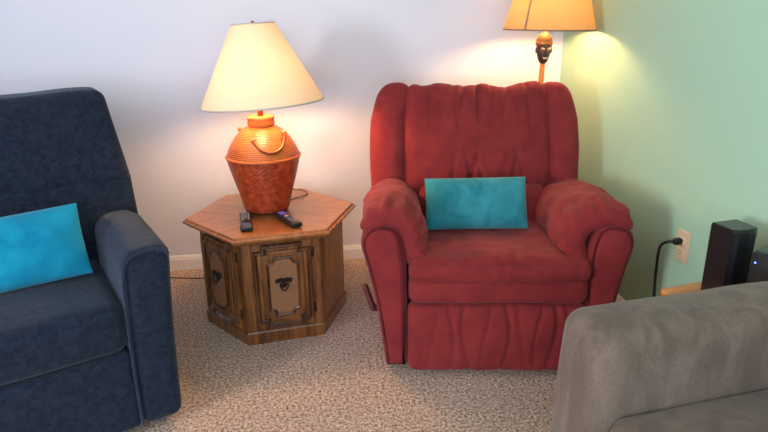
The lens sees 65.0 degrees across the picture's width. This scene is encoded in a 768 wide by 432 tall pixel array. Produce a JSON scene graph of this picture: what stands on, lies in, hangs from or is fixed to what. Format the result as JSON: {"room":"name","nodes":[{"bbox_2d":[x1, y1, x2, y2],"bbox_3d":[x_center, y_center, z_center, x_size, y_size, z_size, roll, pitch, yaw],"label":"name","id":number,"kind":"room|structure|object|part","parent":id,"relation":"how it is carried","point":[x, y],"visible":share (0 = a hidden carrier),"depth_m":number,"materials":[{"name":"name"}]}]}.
{"room":"living room","nodes":[
{"label":"living room","id":0,"kind":"room"},
{"bbox_2d":[0,0,563,255],"bbox_3d":[-1.190,-0.871,2.914,4.486,2.420,0.100,-3,19,-7],"label":"wall","id":1,"kind":"structure","parent":0,"point":[153,63],"depth_m":3.02,"materials":[{"name":"white paint"}]},
{"bbox_2d":[169,244,363,270],"bbox_3d":[-1.177,0.256,3.233,4.272,0.080,0.013,-3,19,-7],"label":"baseboard","id":2,"kind":"structure","parent":1,"relation":"attached to","point":[179,262],"depth_m":3.25,"materials":[{"name":"white paint"}]},
{"bbox_2d":[124,258,557,431],"bbox_3d":[-0.800,1.175,0.768,4.486,0.100,5.526,-3,19,-7],"label":"floor","id":3,"kind":"structure","parent":0,"point":[340,379],"depth_m":2.22,"materials":[{"name":"carpet"}]},
{"bbox_2d":[0,87,181,431],"bbox_3d":[-1.523,0.214,1.853,1.532,1.046,0.944,-12,22,-31],"label":"armchair","id":4,"kind":"object","parent":3,"relation":"on","point":[95,351],"visible":0.92,"depth_m":1.89,"materials":[{"name":"blue fabric"}]},
{"bbox_2d":[0,203,92,292],"bbox_3d":[-1.193,0.123,1.864,0.497,0.234,0.141,-12,22,-30],"label":"throw cushion","id":5,"kind":"object","parent":4,"relation":"on","point":[47,245],"visible":1,"depth_m":1.89,"materials":[{"name":"blue fabric"}]},
{"bbox_2d":[0,258,127,385],"bbox_3d":[-1.188,0.323,1.909,0.608,0.181,0.612,-12,22,-31],"label":"seat cushion","id":6,"kind":"object","parent":4,"relation":"on","point":[53,332],"depth_m":1.77,"materials":[{"name":"blue fabric"}]},
{"bbox_2d":[0,87,128,195],"bbox_3d":[-1.342,-0.257,2.135,0.757,0.336,0.262,-12,22,-31],"label":"backrest","id":7,"kind":"object","parent":4,"relation":"on","point":[62,141],"depth_m":2.15,"materials":[{"name":"blue fabric"}]},
{"bbox_3d":[-1.295,0.051,2.171,0.762,0.336,0.256,-12,22,-31],"label":"panel","id":8,"kind":"part","parent":4,"relation":"part of","materials":[{"name":"blue fabric"}]},
{"bbox_3d":[-0.929,0.283,2.205,0.156,0.605,0.800,-12,22,-31],"label":"arm","id":9,"kind":"part","parent":4,"relation":"part of"},
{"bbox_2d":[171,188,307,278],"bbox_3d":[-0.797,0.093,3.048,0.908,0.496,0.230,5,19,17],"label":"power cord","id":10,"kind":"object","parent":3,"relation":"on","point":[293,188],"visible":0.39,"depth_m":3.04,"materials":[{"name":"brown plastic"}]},
{"bbox_2d":[182,188,355,345],"bbox_3d":[-0.487,0.207,2.713,0.752,0.489,0.651,-6,19,-15],"label":"end table","id":11,"kind":"object","parent":3,"relation":"on","point":[274,281],"visible":1,"depth_m":2.48,"materials":[{"name":"brown wood"}]},
{"bbox_3d":[-0.696,0.257,2.499,0.071,0.057,0.018,16,25,41],"label":"handle","id":12,"kind":"part","parent":11,"relation":"part of","materials":[{"name":"black metal"}]},
{"bbox_3d":[-0.689,0.265,2.510,0.112,0.240,0.003,16,25,41],"label":"cane panel","id":13,"kind":"part","parent":11,"relation":"part of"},
{"bbox_3d":[-0.691,0.266,2.508,0.132,0.260,0.009,16,25,41],"label":"moulding","id":14,"kind":"part","parent":11,"relation":"part of","materials":[{"name":"brown wood"}]},
{"bbox_3d":[-0.683,0.264,2.517,0.092,0.314,0.151,-6,19,-15],"label":"moulding","id":15,"kind":"part","parent":11,"relation":"part of","materials":[{"name":"brown wood"}]},
{"bbox_3d":[-0.685,0.265,2.515,0.127,0.370,0.206,-6,19,-15],"label":"moulding","id":16,"kind":"part","parent":11,"relation":"part of","materials":[{"name":"brown wood"}]},
{"bbox_3d":[-0.674,0.262,2.525,0.244,0.384,0.022,16,25,41],"label":"door","id":17,"kind":"part","parent":11,"relation":"part of","materials":[{"name":"brown wood"}]},
{"bbox_2d":[239,212,252,230],"bbox_3d":[-0.564,0.019,2.463,0.050,0.026,0.205,-5,19,-13],"label":"remote control","id":18,"kind":"object","parent":11,"relation":"on","point":[246,224],"visible":1,"depth_m":2.42,"materials":[{"name":"black plastic"}]},
{"bbox_2d":[200,20,324,213],"bbox_3d":[-0.501,-0.404,2.522,0.509,0.790,0.509,-4,19,-10],"label":"table lamp","id":19,"kind":"object","parent":11,"relation":"on","point":[257,69],"visible":0.99,"depth_m":2.37,"materials":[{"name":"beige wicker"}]},
{"bbox_3d":[-0.524,-0.767,2.406,0.179,0.017,0.179,-3,19,-7],"label":"shade trim","id":20,"kind":"part","parent":19,"relation":"part of","materials":[{"name":"beige fabric"}]},
{"bbox_2d":[257,111,262,115],"bbox_3d":[-0.516,-0.463,2.500,0.032,0.093,0.032,-3,19,-7],"label":"socket","id":21,"kind":"object","parent":19,"relation":"attached to","point":[259,113],"depth_m":2.50,"materials":[{"name":"orange metal"}]},
{"bbox_3d":[-0.503,-0.613,2.452,0.503,0.333,0.504,-3,19,-7],"label":"lamp shade","id":22,"kind":"part","parent":19,"relation":"part of","materials":[{"name":"white fabric"}]},
{"bbox_3d":[-0.502,-0.471,2.500,0.509,0.040,0.510,-3,19,-7],"label":"shade trim","id":23,"kind":"part","parent":19,"relation":"part of","materials":[{"name":"beige fabric"}]},
{"bbox_2d":[226,114,299,213],"bbox_3d":[-0.514,-0.229,2.579,0.309,0.403,0.309,-3,19,-7],"label":"jar","id":24,"kind":"object","parent":19,"relation":"on","point":[262,159],"depth_m":2.48,"materials":[{"name":"ceramic"}]},
{"bbox_3d":[-0.457,-0.293,2.447,0.144,0.077,0.066,-11,21,-27],"label":"rope handle","id":25,"kind":"part","parent":19,"relation":"part of","materials":[{"name":"wicker"}]},
{"bbox_3d":[-0.411,0.280,2.464,0.244,0.384,0.022,-6,19,-15],"label":"door","id":26,"kind":"part","parent":11,"relation":"part of","materials":[{"name":"brown wood"}]},
{"bbox_3d":[-0.406,0.284,2.448,0.234,0.370,0.014,-6,19,-15],"label":"moulding","id":27,"kind":"part","parent":11,"relation":"part of","materials":[{"name":"brown wood"}]},
{"bbox_3d":[-0.407,0.283,2.450,0.172,0.314,0.010,-6,19,-15],"label":"moulding","id":28,"kind":"part","parent":11,"relation":"part of","materials":[{"name":"brown wood"}]},
{"bbox_3d":[-0.404,0.285,2.441,0.132,0.260,0.009,-6,19,-15],"label":"moulding","id":29,"kind":"part","parent":11,"relation":"part of","materials":[{"name":"brown wood"}]},
{"bbox_3d":[-0.402,0.277,2.431,0.071,0.056,0.018,-6,19,-15],"label":"handle","id":30,"kind":"part","parent":11,"relation":"part of","materials":[{"name":"black metal"}]},
{"bbox_3d":[-0.405,0.284,2.444,0.112,0.240,0.003,-6,19,-15],"label":"cane panel","id":31,"kind":"part","parent":11,"relation":"part of","materials":[{"name":"brown wicker"}]},
{"bbox_2d":[274,211,301,227],"bbox_3d":[-0.396,0.011,2.482,0.046,0.025,0.195,-12,22,-30],"label":"remote control","id":32,"kind":"object","parent":11,"relation":"on","point":[288,219],"visible":1,"depth_m":2.46,"materials":[{"name":"black plastic"}]},
{"bbox_3d":[-0.223,0.216,2.649,0.006,0.357,0.236,4,19,13],"label":"panel","id":33,"kind":"part","parent":11,"relation":"part of","materials":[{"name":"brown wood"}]},
{"bbox_2d":[360,81,633,370],"bbox_3d":[0.407,-0.016,2.526,0.975,1.012,0.951,0,19,2],"label":"recliner armchair","id":34,"kind":"object","parent":3,"relation":"on","point":[499,298],"visible":0.94,"depth_m":2.21,"materials":[{"name":"red fabric"}]},
{"bbox_3d":[-0.057,0.313,2.320,0.052,0.108,0.037,0,19,2],"label":"recline lever","id":35,"kind":"part","parent":34,"relation":"part of","materials":[{"name":"red"}]},
{"bbox_3d":[0.012,0.195,2.511,0.165,0.570,0.660,0,19,2],"label":"arm","id":36,"kind":"part","parent":34,"relation":"part of"},
{"bbox_3d":[0.003,0.301,2.194,0.135,0.540,0.020,0,19,2],"label":"panel","id":37,"kind":"part","parent":34,"relation":"part of","materials":[{"name":"red fabric"}]},
{"bbox_2d":[360,178,428,262],"bbox_3d":[0.045,-0.002,2.419,0.259,0.293,0.620,0,19,2],"label":"cushion","id":38,"kind":"object","parent":34,"relation":"on","point":[393,224],"depth_m":2.13,"materials":[{"name":"red fabric"}]},
{"bbox_2d":[425,177,527,229],"bbox_3d":[0.368,-0.052,2.413,0.406,0.196,0.154,-1,19,0],"label":"throw cushion","id":39,"kind":"object","parent":34,"relation":"on","point":[492,202],"visible":0.96,"depth_m":2.36,"materials":[{"name":"teal fabric"}]},
{"bbox_2d":[404,81,549,194],"bbox_3d":[0.408,-0.338,2.689,0.659,0.504,0.323,0,19,2],"label":"cushion","id":40,"kind":"object","parent":34,"relation":"on","point":[481,130],"depth_m":2.61,"materials":[{"name":"red fabric"}]},
{"bbox_3d":[0.424,-0.038,2.611,0.540,0.190,0.160,0,19,2],"label":"lumbar panel","id":41,"kind":"part","parent":34,"relation":"part of","materials":[{"name":"red fabric"}]},
{"bbox_3d":[0.412,0.256,2.199,0.644,0.106,0.123,0,19,2],"label":"seat rail","id":42,"kind":"part","parent":34,"relation":"part of","materials":[{"name":"red fabric"}]},
{"bbox_2d":[408,220,590,265],"bbox_3d":[0.417,0.109,2.375,0.644,0.108,0.540,0,19,2],"label":"seat cushion","id":43,"kind":"object","parent":34,"relation":"on","point":[534,245],"depth_m":2.18,"materials":[{"name":"red fabric"}]},
{"bbox_2d":[535,178,633,257],"bbox_3d":[0.759,0.002,2.399,0.262,0.294,0.620,0,19,2],"label":"cushion","id":44,"kind":"object","parent":34,"relation":"on","point":[575,218],"depth_m":2.13,"materials":[{"name":"red fabric"}]},
{"bbox_3d":[0.812,0.194,2.487,0.158,0.570,0.660,0,19,2],"label":"arm","id":45,"kind":"part","parent":34,"relation":"part of"},
{"bbox_3d":[0.802,0.301,2.170,0.128,0.540,0.020,0,19,2],"label":"panel","id":46,"kind":"part","parent":34,"relation":"part of","materials":[{"name":"red fabric"}]},
{"bbox_2d":[503,0,596,83],"bbox_3d":[0.766,-0.421,2.927,0.421,1.517,0.421,-3,19,-7],"label":"floor lamp","id":47,"kind":"object","parent":3,"relation":"on","point":[523,15],"visible":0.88,"depth_m":2.61,"materials":[{"name":"brown wood"}]},
{"bbox_3d":[0.760,-0.998,2.734,0.416,0.295,0.416,-3,19,-7],"label":"lamp shade","id":48,"kind":"part","parent":47,"relation":"part of","materials":[{"name":"fabric"}]},
{"bbox_3d":[0.762,-0.861,2.780,0.421,0.012,0.421,-3,19,-7],"label":"shade trim","id":49,"kind":"part","parent":47,"relation":"part of","materials":[{"name":"brown fabric"}]},
{"bbox_2d":[551,281,767,431],"bbox_3d":[0.914,0.613,1.097,0.767,0.720,1.092,-5,19,-14],"label":"sofa","id":50,"kind":"object","parent":3,"relation":"on","point":[695,361],"visible":1,"depth_m":1.34,"materials":[{"name":"grey fabric"}]},
{"bbox_2d":[610,389,767,431],"bbox_3d":[0.874,0.583,1.075,0.600,0.148,0.760,-5,19,-14],"label":"seat cushion","id":51,"kind":"object","parent":50,"relation":"on","point":[701,410],"depth_m":1.33,"materials":[{"name":"grey fabric"}]},
{"bbox_2d":[660,282,701,295],"bbox_3d":[1.023,0.475,1.909,0.235,0.462,0.255,-7,19,-17],"label":"side table","id":52,"kind":"object","parent":3,"relation":"on","point":[696,286],"visible":0.07,"depth_m":1.91,"materials":[{"name":"brown wood"}]},
{"bbox_2d":[701,219,757,289],"bbox_3d":[1.038,0.139,1.808,0.092,0.238,0.092,-6,19,-16],"label":"speaker","id":53,"kind":"object","parent":52,"relation":"on","point":[731,243],"visible":0.71,"depth_m":1.77},
{"bbox_2d":[725,233,756,285],"bbox_3d":[1.049,0.153,1.775,0.080,0.209,0.016,-6,19,-16],"label":"grille","id":54,"kind":"object","parent":53,"relation":"attached to","point":[739,247],"depth_m":1.76,"materials":[{"name":"black fabric"}]},
{"bbox_2d":[747,245,767,282],"bbox_3d":[1.093,0.194,1.703,0.102,0.200,0.088,-14,23,-34],"label":"media box","id":55,"kind":"object","parent":52,"relation":"on","point":[758,272],"visible":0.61,"depth_m":1.68,"materials":[{"name":"black plastic"}]},
{"bbox_3d":[1.093,0.101,1.672,0.088,0.003,0.076,-14,23,-34],"label":"plate","id":56,"kind":"part","parent":55,"relation":"part of","materials":[{"name":"grey plastic"}]},
{"bbox_2d":[560,0,767,300],"bbox_3d":[1.365,-0.122,0.601,0.100,2.420,5.426,-3,19,-7],"label":"wall","id":57,"kind":"structure","parent":0,"point":[670,97],"depth_m":2.27,"materials":[{"name":"green paint"}]},
{"bbox_2d":[616,294,624,301],"bbox_3d":[1.315,0.974,1.014,0.013,0.080,5.326,-3,19,-7],"label":"baseboard","id":58,"kind":"structure","parent":57,"relation":"attached to","point":[619,298],"depth_m":2.72,"materials":[{"name":"white paint"}]},
{"bbox_2d":[653,238,681,296],"bbox_3d":[1.068,0.343,2.246,0.066,0.506,0.288,1,19,4],"label":"power cord","id":59,"kind":"object","parent":57,"relation":"attached to","point":[676,241],"visible":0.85,"depth_m":2.32,"materials":[{"name":"black plastic"}]},
{"bbox_3d":[1.053,0.346,2.248,0.035,0.498,0.288,1,19,5],"label":"cord","id":60,"kind":"part","parent":59,"relation":"part of","materials":[{"name":"black plastic"}]},
{"bbox_2d":[674,228,690,264],"bbox_3d":[1.109,0.113,2.242,0.012,0.120,0.074,-3,19,-7],"label":"wall outlet","id":61,"kind":"object","parent":57,"relation":"attached to","point":[681,253],"visible":0.95,"depth_m":2.23,"materials":[{"name":"beige plastic"}]},
{"bbox_2d":[677,247,683,256],"bbox_3d":[1.107,0.133,2.248,0.006,0.029,0.033,-3,19,-7],"label":"socket","id":62,"kind":"object","parent":61,"relation":"attached to","point":[680,250],"depth_m":2.24,"materials":[{"name":"beige plastic"}]},
{"bbox_2d":[680,236,685,245],"bbox_3d":[1.107,0.093,2.235,0.006,0.029,0.033,-3,19,-7],"label":"socket","id":63,"kind":"object","parent":61,"relation":"attached to","point":[683,238],"depth_m":2.22,"materials":[{"name":"beige plastic"}]}
]}

